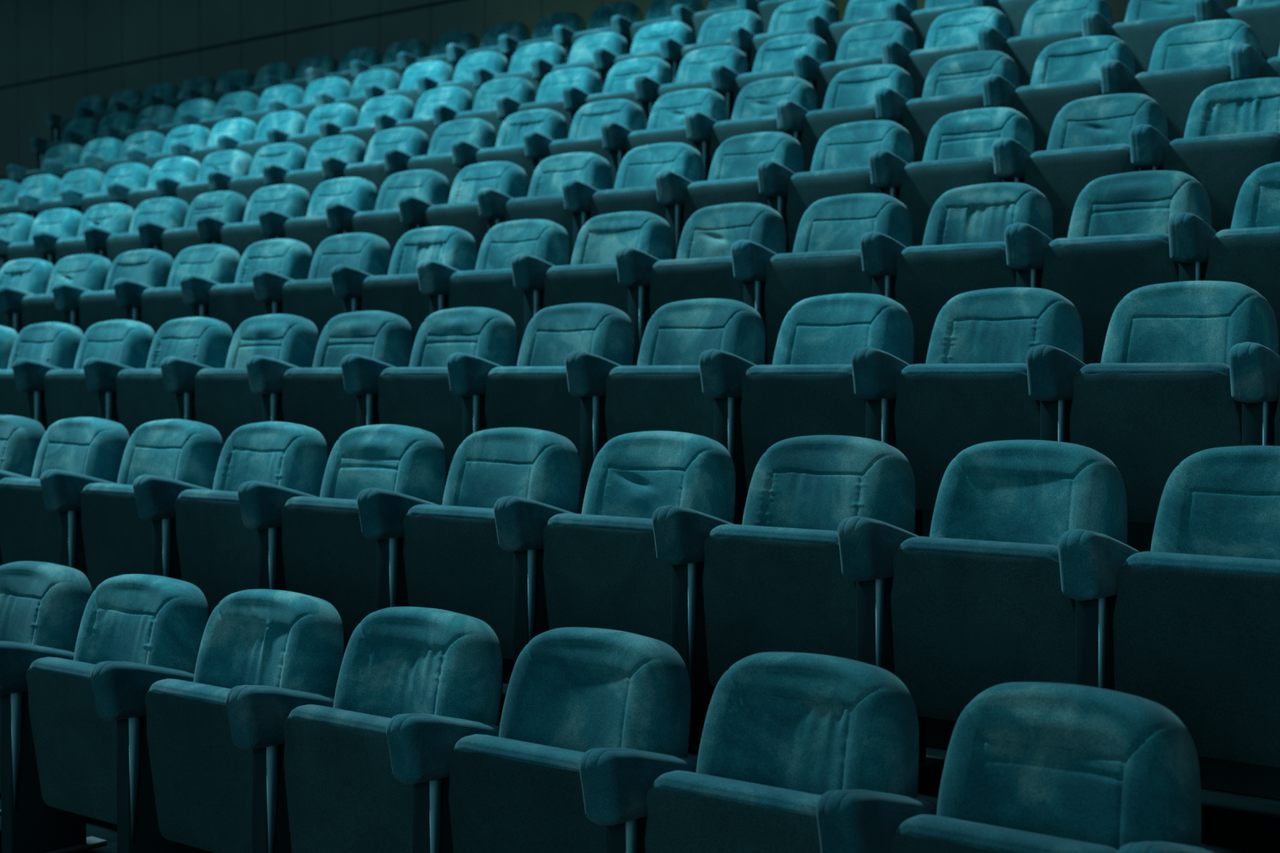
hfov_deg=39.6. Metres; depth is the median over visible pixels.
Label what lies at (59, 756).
seat
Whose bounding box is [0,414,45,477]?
seat
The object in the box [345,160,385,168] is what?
seat cushion
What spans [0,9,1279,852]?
floor
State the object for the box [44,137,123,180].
seat
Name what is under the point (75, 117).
seat cushion
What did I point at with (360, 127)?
seat cushion
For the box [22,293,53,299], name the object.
seat cushion
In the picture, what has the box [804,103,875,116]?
seat cushion
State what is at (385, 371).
seat cushion
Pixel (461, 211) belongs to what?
seat
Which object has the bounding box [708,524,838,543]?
seat cushion
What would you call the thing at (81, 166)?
seat cushion
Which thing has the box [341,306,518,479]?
seat
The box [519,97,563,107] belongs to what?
seat cushion
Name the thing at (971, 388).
seat
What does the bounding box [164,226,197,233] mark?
seat cushion
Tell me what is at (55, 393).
seat
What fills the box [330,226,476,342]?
seat
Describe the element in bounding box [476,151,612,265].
seat
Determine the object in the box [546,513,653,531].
seat cushion
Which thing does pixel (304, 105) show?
seat cushion
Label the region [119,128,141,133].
seat cushion
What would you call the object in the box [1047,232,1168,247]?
seat cushion
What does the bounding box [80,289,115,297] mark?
seat cushion
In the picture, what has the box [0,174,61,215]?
seat
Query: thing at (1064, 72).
seat
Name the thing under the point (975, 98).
seat cushion
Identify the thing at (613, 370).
seat cushion
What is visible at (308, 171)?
seat cushion
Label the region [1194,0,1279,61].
seat
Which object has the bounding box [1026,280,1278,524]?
seat
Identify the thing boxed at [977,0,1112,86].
seat
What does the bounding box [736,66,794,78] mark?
seat cushion
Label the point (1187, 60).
seat
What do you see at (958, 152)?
seat
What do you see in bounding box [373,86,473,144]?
seat
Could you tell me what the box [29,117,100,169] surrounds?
seat
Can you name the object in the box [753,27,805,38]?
seat cushion
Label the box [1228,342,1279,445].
seat
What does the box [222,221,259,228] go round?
seat cushion
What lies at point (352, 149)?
seat
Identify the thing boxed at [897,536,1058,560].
seat cushion
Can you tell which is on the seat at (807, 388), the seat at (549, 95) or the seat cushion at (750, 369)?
the seat cushion at (750, 369)
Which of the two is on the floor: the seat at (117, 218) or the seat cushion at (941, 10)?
the seat at (117, 218)
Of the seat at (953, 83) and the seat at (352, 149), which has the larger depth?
the seat at (352, 149)
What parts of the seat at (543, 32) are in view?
support post, armrest, backrest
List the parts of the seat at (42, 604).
backrest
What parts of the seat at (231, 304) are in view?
armrest, support post, plate, backrest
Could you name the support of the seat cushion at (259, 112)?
on the seat at (289, 94)
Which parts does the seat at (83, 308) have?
armrest, support post, plate, backrest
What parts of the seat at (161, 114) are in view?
armrest, backrest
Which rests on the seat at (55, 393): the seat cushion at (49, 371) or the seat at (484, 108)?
the seat cushion at (49, 371)
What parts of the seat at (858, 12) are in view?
armrest, backrest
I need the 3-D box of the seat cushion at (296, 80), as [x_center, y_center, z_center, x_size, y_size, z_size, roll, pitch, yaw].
[-2.820,-2.699,14.881,0.426,0.420,0.117,1,11,40]
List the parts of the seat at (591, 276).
armrest, support post, plate, backrest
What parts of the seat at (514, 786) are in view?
support post, plate, armrest, backrest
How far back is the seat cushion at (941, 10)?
9.93 m
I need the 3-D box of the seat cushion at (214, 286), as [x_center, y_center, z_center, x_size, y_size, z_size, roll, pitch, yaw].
[-1.865,-0.479,8.491,0.426,0.420,0.117,1,11,40]
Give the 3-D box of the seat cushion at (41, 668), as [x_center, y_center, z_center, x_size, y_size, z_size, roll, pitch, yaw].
[-1.463,0.837,4.790,0.426,0.420,0.117,1,12,40]
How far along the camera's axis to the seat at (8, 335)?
8.49 m
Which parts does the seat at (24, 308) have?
support post, plate, armrest, backrest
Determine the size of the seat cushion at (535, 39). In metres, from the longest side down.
0.426 x 0.420 x 0.117 m
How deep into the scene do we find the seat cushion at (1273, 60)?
7.03 m
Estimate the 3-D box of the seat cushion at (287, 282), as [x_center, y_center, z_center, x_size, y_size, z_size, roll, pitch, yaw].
[-1.438,-0.471,8.143,0.426,0.420,0.117,1,13,40]
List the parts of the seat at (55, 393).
armrest, support post, plate, backrest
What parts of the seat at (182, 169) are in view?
armrest, backrest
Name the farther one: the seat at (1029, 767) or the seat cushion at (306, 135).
the seat cushion at (306, 135)
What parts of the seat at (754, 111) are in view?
armrest, support post, plate, backrest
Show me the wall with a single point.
(55, 55)
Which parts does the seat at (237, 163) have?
armrest, backrest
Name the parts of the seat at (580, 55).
armrest, backrest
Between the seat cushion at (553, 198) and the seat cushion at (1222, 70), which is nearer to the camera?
the seat cushion at (1222, 70)
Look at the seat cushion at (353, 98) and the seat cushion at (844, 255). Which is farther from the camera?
the seat cushion at (353, 98)
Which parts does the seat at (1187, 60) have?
armrest, backrest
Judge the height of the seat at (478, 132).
0.793 m
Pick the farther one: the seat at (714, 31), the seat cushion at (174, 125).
the seat cushion at (174, 125)
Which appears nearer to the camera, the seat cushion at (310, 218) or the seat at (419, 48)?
the seat cushion at (310, 218)
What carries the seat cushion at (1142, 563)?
on the seat at (1188, 625)
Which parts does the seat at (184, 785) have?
plate, armrest, support post, backrest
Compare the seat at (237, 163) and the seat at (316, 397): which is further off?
the seat at (237, 163)
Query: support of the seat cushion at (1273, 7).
on the seat at (1263, 16)
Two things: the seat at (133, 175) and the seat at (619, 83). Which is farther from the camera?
the seat at (133, 175)
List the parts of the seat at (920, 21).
armrest, backrest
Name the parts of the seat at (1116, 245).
armrest, support post, plate, backrest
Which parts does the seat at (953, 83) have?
armrest, backrest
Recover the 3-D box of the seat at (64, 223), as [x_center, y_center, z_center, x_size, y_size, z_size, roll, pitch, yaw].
[-3.816,-0.995,11.327,0.614,0.793,0.388,1,2,27]
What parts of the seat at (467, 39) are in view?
armrest, backrest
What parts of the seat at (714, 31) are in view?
armrest, support post, plate, backrest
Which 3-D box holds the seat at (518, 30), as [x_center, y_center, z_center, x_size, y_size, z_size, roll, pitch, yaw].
[-1.125,-2.692,13.549,0.614,0.793,0.388,1,2,27]
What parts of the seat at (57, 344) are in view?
backrest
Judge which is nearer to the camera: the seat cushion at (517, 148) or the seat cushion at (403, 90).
the seat cushion at (517, 148)
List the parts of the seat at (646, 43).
support post, armrest, backrest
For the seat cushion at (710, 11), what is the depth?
12.01 m
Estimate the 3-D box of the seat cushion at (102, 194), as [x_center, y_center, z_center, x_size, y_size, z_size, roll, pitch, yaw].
[-3.661,-1.404,12.260,0.426,0.420,0.117,1,13,40]
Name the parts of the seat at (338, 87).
armrest, backrest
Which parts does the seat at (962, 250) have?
armrest, support post, plate, backrest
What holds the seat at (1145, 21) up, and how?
on the floor
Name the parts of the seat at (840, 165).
armrest, support post, plate, backrest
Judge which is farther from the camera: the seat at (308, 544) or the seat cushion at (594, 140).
the seat cushion at (594, 140)
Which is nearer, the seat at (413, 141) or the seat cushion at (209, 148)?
the seat at (413, 141)
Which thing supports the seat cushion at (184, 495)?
on the seat at (201, 539)
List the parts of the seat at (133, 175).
armrest, backrest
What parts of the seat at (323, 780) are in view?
support post, plate, armrest, backrest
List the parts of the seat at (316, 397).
armrest, support post, plate, backrest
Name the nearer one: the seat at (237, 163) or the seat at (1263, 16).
the seat at (1263, 16)
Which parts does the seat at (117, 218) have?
armrest, support post, plate, backrest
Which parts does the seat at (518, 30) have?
armrest, backrest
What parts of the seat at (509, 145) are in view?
armrest, backrest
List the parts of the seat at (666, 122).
armrest, support post, plate, backrest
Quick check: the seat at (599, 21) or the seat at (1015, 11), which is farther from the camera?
the seat at (599, 21)
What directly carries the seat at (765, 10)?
on the floor
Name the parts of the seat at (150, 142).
armrest, backrest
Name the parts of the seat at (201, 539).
plate, support post, armrest, backrest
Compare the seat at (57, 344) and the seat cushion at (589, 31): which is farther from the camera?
the seat cushion at (589, 31)
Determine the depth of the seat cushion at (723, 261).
6.66 m
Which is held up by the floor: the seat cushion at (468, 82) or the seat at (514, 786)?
the seat at (514, 786)
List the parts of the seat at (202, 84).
armrest, backrest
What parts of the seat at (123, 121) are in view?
armrest, backrest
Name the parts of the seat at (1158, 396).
armrest, support post, plate, backrest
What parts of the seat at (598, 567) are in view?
support post, plate, armrest, backrest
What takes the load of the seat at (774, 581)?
on the floor
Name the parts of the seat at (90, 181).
armrest, backrest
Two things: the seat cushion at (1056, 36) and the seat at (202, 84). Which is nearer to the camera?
the seat cushion at (1056, 36)
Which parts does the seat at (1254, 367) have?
armrest, support post, plate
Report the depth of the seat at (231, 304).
8.50 m
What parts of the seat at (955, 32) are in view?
armrest, backrest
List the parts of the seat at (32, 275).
backrest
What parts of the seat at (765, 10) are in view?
armrest, armrest, support post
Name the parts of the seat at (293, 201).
armrest, support post, backrest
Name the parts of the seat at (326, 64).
armrest, backrest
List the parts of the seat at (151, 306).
armrest, support post, plate, backrest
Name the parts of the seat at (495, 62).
armrest, backrest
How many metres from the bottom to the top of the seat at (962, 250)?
0.793 m
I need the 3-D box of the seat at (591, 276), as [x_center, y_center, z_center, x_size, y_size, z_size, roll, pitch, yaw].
[-0.168,-0.472,7.159,0.614,0.793,0.388,1,2,27]
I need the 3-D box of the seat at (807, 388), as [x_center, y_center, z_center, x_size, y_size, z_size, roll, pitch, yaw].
[0.528,-0.013,5.447,0.614,0.793,0.387,1,2,27]
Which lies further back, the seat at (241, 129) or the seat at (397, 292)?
the seat at (241, 129)
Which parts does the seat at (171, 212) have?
armrest, support post, plate, backrest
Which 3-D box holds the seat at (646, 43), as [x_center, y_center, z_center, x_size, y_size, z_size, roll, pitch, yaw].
[0.046,-2.218,11.479,0.614,0.793,0.388,1,2,27]
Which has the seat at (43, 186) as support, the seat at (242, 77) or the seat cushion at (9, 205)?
the seat cushion at (9, 205)
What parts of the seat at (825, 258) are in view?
armrest, support post, plate, backrest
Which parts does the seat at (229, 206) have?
armrest, support post, backrest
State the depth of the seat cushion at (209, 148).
12.83 m
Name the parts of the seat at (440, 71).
armrest, backrest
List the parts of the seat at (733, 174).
armrest, support post, plate, backrest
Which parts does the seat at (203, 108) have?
armrest, backrest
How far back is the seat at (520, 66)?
12.13 m
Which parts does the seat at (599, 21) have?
armrest, support post, plate, backrest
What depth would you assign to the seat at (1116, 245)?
5.68 m
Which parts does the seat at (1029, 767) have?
armrest, backrest, armrest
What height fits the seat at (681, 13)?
0.793 m
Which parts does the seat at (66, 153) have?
armrest, backrest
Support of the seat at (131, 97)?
on the floor
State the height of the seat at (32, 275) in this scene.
0.793 m
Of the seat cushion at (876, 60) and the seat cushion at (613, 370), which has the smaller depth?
the seat cushion at (613, 370)
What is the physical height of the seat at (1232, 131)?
0.793 m
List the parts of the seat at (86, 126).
armrest, support post, plate, backrest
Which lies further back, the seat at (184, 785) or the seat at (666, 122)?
the seat at (666, 122)
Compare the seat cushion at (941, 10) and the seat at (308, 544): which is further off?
the seat cushion at (941, 10)
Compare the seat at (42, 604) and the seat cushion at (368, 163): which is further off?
the seat cushion at (368, 163)
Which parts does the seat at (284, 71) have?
armrest, backrest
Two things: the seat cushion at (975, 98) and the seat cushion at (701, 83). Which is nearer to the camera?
the seat cushion at (975, 98)
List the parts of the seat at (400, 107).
armrest, backrest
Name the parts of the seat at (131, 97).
armrest, backrest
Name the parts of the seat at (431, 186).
armrest, support post, backrest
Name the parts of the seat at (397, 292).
armrest, support post, plate, backrest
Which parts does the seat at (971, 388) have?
armrest, plate, support post, backrest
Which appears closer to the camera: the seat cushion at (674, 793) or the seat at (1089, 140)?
the seat cushion at (674, 793)
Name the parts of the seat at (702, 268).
armrest, support post, plate, backrest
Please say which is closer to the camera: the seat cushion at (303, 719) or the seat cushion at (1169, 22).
the seat cushion at (303, 719)
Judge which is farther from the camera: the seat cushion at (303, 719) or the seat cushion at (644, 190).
the seat cushion at (644, 190)
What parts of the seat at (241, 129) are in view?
armrest, backrest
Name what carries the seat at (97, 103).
on the floor
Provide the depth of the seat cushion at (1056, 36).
8.58 m
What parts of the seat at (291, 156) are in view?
armrest, backrest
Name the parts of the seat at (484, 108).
armrest, backrest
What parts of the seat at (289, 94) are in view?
armrest, backrest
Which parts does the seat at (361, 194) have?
armrest, support post, backrest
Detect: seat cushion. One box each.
[0,202,18,207]
[0,368,13,375]
[0,477,41,488]
[8,240,34,247]
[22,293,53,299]
[25,168,45,173]
[30,657,95,679]
[38,197,62,203]
[46,140,66,145]
[46,368,84,375]
[57,236,84,243]
[60,115,78,120]
[63,163,84,168]
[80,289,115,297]
[82,134,102,139]
[82,191,107,198]
[83,482,134,494]
[93,109,112,115]
[103,157,127,163]
[108,231,138,238]
[118,368,162,375]
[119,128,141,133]
[127,103,147,109]
[128,186,156,193]
[142,286,181,293]
[146,151,171,157]
[149,679,231,705]
[158,122,181,128]
[163,97,184,103]
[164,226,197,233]
[177,180,208,187]
[177,488,239,502]
[190,145,217,151]
[197,368,248,375]
[199,115,223,122]
[200,91,223,97]
[210,282,253,289]
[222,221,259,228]
[230,173,263,181]
[238,138,267,145]
[240,84,264,90]
[242,109,268,115]
[280,77,306,84]
[284,278,332,286]
[284,367,342,375]
[284,496,358,510]
[285,214,327,222]
[286,167,322,174]
[287,102,315,109]
[287,131,319,138]
[288,704,391,735]
[324,70,351,76]
[334,94,365,102]
[340,124,374,131]
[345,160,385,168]
[353,208,399,217]
[364,273,417,282]
[368,62,398,69]
[381,366,448,375]
[384,86,417,93]
[396,115,434,124]
[407,504,495,519]
[408,152,452,160]
[416,53,447,61]
[426,201,478,210]
[437,78,473,86]
[451,268,512,277]
[453,733,584,772]
[456,106,496,115]
[466,44,499,53]
[477,143,524,153]
[488,366,566,375]
[493,69,531,77]
[506,193,563,203]
[517,35,554,44]
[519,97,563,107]
[546,262,617,272]
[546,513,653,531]
[550,134,602,145]
[552,59,594,68]
[573,26,612,35]
[586,88,635,98]
[593,185,656,195]
[608,365,700,374]
[615,49,660,59]
[628,124,685,136]
[631,16,673,26]
[652,256,732,267]
[652,770,822,816]
[658,78,711,88]
[682,38,730,48]
[687,176,758,187]
[693,5,737,15]
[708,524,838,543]
[713,115,777,126]
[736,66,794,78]
[745,364,852,374]
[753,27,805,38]
[759,0,787,4]
[769,248,861,261]
[790,166,870,179]
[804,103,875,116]
[819,54,882,67]
[829,15,886,26]
[895,814,1117,852]
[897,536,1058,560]
[899,363,1026,374]
[900,241,1005,254]
[903,155,993,169]
[905,91,983,105]
[909,42,978,55]
[911,2,973,14]
[1005,28,1082,42]
[1013,77,1101,93]
[1028,143,1130,158]
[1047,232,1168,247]
[1077,362,1230,375]
[1110,13,1195,29]
[1122,551,1279,575]
[1133,62,1231,79]
[1167,130,1279,146]
[1212,226,1279,239]
[1224,0,1279,13]
[1264,56,1279,64]
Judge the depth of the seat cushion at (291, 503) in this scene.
5.40 m
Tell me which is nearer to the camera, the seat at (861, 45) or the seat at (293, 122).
the seat at (861, 45)
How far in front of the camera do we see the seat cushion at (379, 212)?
9.08 m
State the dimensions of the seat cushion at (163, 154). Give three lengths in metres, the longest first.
0.426 x 0.420 x 0.117 m
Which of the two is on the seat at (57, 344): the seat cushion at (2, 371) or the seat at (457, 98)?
the seat cushion at (2, 371)
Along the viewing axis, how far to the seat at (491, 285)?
7.44 m
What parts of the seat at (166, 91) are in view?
armrest, backrest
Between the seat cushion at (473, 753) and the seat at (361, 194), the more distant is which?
the seat at (361, 194)
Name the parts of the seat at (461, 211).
armrest, support post, backrest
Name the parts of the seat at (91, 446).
support post, armrest, backrest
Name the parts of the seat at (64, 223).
plate, armrest, backrest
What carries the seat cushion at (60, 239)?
on the seat at (117, 218)
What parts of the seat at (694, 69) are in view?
armrest, support post, plate, backrest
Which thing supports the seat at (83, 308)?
on the floor
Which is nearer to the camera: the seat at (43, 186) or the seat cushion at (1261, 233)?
the seat cushion at (1261, 233)
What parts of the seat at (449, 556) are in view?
support post, plate, armrest, backrest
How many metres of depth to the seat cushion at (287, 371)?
6.73 m
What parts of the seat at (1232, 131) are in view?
armrest, support post, plate, backrest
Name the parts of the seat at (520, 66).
armrest, backrest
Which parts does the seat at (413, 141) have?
armrest, backrest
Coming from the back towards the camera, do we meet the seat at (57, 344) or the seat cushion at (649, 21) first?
the seat cushion at (649, 21)
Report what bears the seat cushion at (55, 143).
on the seat at (86, 126)
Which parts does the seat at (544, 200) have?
armrest, support post, plate, backrest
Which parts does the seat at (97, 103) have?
armrest, support post, plate, backrest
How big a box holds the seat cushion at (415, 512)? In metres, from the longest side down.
0.426 x 0.420 x 0.117 m
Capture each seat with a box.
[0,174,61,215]
[0,179,19,204]
[0,208,83,270]
[0,213,35,242]
[0,253,111,334]
[0,257,53,327]
[0,321,84,417]
[0,325,17,368]
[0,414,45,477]
[0,417,129,566]
[0,560,93,815]
[0,573,210,852]
[6,143,83,185]
[12,320,155,431]
[17,168,105,219]
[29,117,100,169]
[32,203,134,266]
[40,418,223,591]
[44,94,109,142]
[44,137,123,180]
[52,248,173,334]
[60,162,151,215]
[64,111,137,148]
[77,88,143,121]
[83,196,189,263]
[83,316,233,437]
[84,131,165,174]
[90,589,345,852]
[101,105,176,143]
[106,156,200,211]
[111,82,179,116]
[113,244,240,334]
[125,124,210,170]
[133,421,328,613]
[137,191,248,261]
[139,98,217,137]
[146,75,217,111]
[155,150,252,206]
[160,314,319,444]
[169,118,257,164]
[179,238,313,335]
[180,91,259,132]
[183,69,255,105]
[195,184,310,257]
[207,142,307,203]
[216,111,306,159]
[222,62,296,99]
[222,84,304,126]
[226,606,503,852]
[237,424,447,638]
[245,310,413,456]
[252,232,391,337]
[257,177,377,256]
[262,54,338,93]
[262,134,366,199]
[266,102,359,154]
[267,76,351,120]
[305,46,383,88]
[314,68,400,114]
[318,94,414,149]
[320,126,429,194]
[325,169,449,254]
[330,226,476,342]
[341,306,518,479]
[350,38,430,80]
[356,426,581,660]
[364,60,453,108]
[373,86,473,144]
[383,118,496,193]
[386,626,691,852]
[396,30,479,75]
[398,160,528,260]
[416,51,508,102]
[416,218,569,364]
[432,76,535,140]
[446,21,531,72]
[446,302,634,459]
[450,108,567,195]
[471,41,566,99]
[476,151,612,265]
[493,431,735,666]
[495,66,601,138]
[497,11,585,72]
[511,211,672,333]
[523,98,644,173]
[530,31,628,87]
[552,1,642,63]
[561,142,703,251]
[562,57,671,126]
[564,297,765,514]
[579,652,919,852]
[592,21,693,93]
[600,88,727,189]
[610,0,703,53]
[615,202,786,365]
[633,45,747,129]
[652,435,915,751]
[654,131,804,259]
[659,9,763,83]
[671,0,767,44]
[684,76,817,181]
[698,293,914,524]
[710,33,829,119]
[729,0,837,72]
[730,193,912,364]
[737,0,839,33]
[756,120,913,253]
[775,63,914,172]
[792,20,916,110]
[804,0,917,62]
[816,682,1220,852]
[837,440,1127,771]
[851,287,1083,536]
[859,182,1053,364]
[868,106,1034,246]
[874,50,1019,162]
[881,6,1010,98]
[885,0,973,49]
[972,0,1038,37]
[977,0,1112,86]
[982,35,1134,152]
[991,93,1168,239]
[1004,170,1211,364]
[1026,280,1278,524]
[1057,445,1279,768]
[1081,0,1223,75]
[1100,18,1261,142]
[1128,77,1279,232]
[1168,161,1279,355]
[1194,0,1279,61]
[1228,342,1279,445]
[1230,43,1279,80]
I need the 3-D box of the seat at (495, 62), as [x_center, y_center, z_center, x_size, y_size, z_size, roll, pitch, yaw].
[-1.223,-2.247,12.533,0.614,0.793,0.388,1,2,27]
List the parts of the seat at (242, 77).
armrest, backrest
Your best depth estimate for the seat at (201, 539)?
5.79 m
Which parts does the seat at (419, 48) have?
armrest, backrest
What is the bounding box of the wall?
[0,0,1238,175]
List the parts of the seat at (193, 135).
armrest, backrest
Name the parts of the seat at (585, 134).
support post, armrest, backrest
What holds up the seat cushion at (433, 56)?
on the seat at (467, 39)
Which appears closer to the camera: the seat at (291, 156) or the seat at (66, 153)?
the seat at (291, 156)
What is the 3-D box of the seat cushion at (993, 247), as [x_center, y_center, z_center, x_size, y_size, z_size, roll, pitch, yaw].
[1.094,-0.410,6.028,0.426,0.420,0.117,1,10,40]
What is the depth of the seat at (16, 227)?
11.58 m
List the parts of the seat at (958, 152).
armrest, support post, plate, backrest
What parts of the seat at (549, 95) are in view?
armrest, backrest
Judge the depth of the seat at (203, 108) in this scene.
14.58 m
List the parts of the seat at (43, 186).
backrest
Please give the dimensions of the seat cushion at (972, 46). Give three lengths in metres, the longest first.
0.426 x 0.420 x 0.117 m
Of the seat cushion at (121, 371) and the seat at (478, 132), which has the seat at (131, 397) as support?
the seat cushion at (121, 371)
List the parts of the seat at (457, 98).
armrest, backrest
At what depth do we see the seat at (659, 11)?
12.46 m
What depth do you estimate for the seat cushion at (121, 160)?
13.54 m
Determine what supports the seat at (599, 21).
on the floor
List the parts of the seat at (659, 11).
armrest, support post, backrest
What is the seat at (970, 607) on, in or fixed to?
on the floor
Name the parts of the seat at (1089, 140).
armrest, support post, plate, backrest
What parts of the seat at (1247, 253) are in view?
armrest, support post, plate, backrest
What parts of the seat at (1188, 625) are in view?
support post, armrest, plate, backrest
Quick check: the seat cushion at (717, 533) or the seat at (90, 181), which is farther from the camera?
the seat at (90, 181)
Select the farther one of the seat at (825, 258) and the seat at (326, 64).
the seat at (326, 64)
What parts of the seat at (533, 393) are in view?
support post, armrest, plate, backrest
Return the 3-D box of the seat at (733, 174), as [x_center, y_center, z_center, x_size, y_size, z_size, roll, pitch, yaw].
[0.415,-0.899,7.813,0.614,0.793,0.388,1,2,27]
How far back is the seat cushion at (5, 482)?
6.46 m
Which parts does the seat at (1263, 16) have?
armrest, backrest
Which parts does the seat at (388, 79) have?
armrest, backrest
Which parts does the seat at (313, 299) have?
armrest, support post, plate, backrest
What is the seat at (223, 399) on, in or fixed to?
on the floor
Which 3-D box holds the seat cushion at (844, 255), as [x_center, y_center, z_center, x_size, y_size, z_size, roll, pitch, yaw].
[0.669,-0.419,6.377,0.426,0.420,0.117,1,9,40]
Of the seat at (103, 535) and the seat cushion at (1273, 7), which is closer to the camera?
the seat at (103, 535)
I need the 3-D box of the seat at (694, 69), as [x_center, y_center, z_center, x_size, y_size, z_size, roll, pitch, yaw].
[0.314,-1.777,10.154,0.614,0.793,0.388,1,2,27]
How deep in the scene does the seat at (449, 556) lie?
5.08 m
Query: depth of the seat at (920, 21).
10.02 m
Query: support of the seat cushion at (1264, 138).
on the seat at (1232, 131)
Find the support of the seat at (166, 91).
on the floor
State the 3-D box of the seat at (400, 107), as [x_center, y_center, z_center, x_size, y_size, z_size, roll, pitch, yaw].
[-1.802,-1.825,11.910,0.614,0.793,0.387,1,2,27]
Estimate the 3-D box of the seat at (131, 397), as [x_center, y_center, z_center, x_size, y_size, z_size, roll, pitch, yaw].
[-2.010,-0.070,7.555,0.614,0.793,0.388,1,2,27]
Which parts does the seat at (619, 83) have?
support post, armrest, backrest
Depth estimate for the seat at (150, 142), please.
13.61 m
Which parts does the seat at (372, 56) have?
armrest, backrest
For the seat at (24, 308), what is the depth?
9.56 m
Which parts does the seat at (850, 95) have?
armrest, support post, plate, backrest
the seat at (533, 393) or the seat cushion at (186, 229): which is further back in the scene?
the seat cushion at (186, 229)
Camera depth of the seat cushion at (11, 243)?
11.22 m
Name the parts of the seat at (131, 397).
support post, plate, armrest, backrest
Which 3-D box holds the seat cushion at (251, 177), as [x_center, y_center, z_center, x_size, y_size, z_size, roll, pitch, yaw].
[-2.396,-1.373,11.201,0.426,0.420,0.117,1,11,40]
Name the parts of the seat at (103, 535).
plate, support post, armrest, backrest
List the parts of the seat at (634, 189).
armrest, support post, plate, backrest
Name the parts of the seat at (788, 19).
armrest, support post, backrest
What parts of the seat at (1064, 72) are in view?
armrest, backrest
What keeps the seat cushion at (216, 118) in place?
on the seat at (245, 101)
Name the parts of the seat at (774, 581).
plate, armrest, support post, foot plate, backrest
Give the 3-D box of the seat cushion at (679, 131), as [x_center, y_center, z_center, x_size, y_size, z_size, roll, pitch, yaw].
[0.138,-1.314,9.089,0.426,0.420,0.117,1,9,40]
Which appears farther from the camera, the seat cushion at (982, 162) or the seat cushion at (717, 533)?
the seat cushion at (982, 162)
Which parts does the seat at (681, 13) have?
armrest, backrest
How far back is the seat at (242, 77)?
15.59 m
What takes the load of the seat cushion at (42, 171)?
on the seat at (66, 153)
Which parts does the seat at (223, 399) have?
support post, armrest, plate, backrest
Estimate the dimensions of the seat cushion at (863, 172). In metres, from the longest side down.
0.426 x 0.420 x 0.117 m
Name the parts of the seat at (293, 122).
armrest, backrest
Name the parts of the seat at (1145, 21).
armrest, backrest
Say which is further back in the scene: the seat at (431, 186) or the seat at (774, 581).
the seat at (431, 186)
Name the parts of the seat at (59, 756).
plate, armrest, support post, foot plate, backrest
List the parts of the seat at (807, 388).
armrest, support post, plate, backrest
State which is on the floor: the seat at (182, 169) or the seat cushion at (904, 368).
the seat at (182, 169)
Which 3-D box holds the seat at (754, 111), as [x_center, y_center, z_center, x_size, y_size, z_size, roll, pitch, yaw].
[0.570,-1.338,8.817,0.614,0.793,0.389,1,2,27]
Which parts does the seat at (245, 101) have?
armrest, backrest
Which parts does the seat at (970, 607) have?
armrest, plate, support post, foot plate, backrest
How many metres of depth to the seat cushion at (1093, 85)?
7.59 m
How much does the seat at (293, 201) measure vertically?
0.793 m
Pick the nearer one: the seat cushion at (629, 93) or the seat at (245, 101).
the seat cushion at (629, 93)
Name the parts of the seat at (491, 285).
armrest, support post, plate, backrest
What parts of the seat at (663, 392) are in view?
armrest, support post, plate, backrest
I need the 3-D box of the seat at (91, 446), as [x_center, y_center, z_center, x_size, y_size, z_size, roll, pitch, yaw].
[-2.159,0.362,6.557,0.614,0.793,0.388,1,2,27]
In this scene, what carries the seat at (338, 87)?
on the floor
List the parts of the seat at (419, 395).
support post, armrest, plate, backrest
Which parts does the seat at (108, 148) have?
armrest, backrest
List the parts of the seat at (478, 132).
armrest, backrest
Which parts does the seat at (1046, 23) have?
armrest, backrest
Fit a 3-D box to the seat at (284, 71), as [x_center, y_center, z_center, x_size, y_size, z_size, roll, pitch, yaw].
[-3.240,-2.739,15.306,0.614,0.793,0.389,1,2,27]
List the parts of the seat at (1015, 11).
armrest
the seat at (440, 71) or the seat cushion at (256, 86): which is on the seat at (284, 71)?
the seat cushion at (256, 86)
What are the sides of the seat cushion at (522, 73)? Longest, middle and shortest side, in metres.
0.426 x 0.420 x 0.117 m
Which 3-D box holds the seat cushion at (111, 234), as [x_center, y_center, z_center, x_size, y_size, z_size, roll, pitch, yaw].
[-2.975,-0.944,10.549,0.426,0.420,0.117,1,11,40]
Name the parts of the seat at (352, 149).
armrest, backrest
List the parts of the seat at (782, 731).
support post, plate, armrest, backrest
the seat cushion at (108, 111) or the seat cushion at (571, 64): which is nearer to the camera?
the seat cushion at (571, 64)
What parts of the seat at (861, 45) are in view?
armrest, support post, backrest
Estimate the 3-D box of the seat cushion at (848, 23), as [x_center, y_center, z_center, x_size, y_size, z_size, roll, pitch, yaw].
[1.307,-2.157,10.347,0.426,0.420,0.117,1,10,40]
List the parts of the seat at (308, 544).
support post, plate, armrest, backrest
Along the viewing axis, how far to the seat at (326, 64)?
14.89 m
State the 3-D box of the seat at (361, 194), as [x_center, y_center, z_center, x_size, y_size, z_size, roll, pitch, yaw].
[-1.700,-0.947,9.570,0.614,0.793,0.388,1,2,27]
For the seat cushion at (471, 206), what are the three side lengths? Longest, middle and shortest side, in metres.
0.426 x 0.420 x 0.117 m
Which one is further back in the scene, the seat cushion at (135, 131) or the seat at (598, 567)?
the seat cushion at (135, 131)
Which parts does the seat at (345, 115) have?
armrest, backrest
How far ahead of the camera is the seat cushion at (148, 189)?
11.85 m
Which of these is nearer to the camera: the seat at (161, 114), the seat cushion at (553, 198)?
the seat cushion at (553, 198)
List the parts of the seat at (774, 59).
armrest, support post, plate, backrest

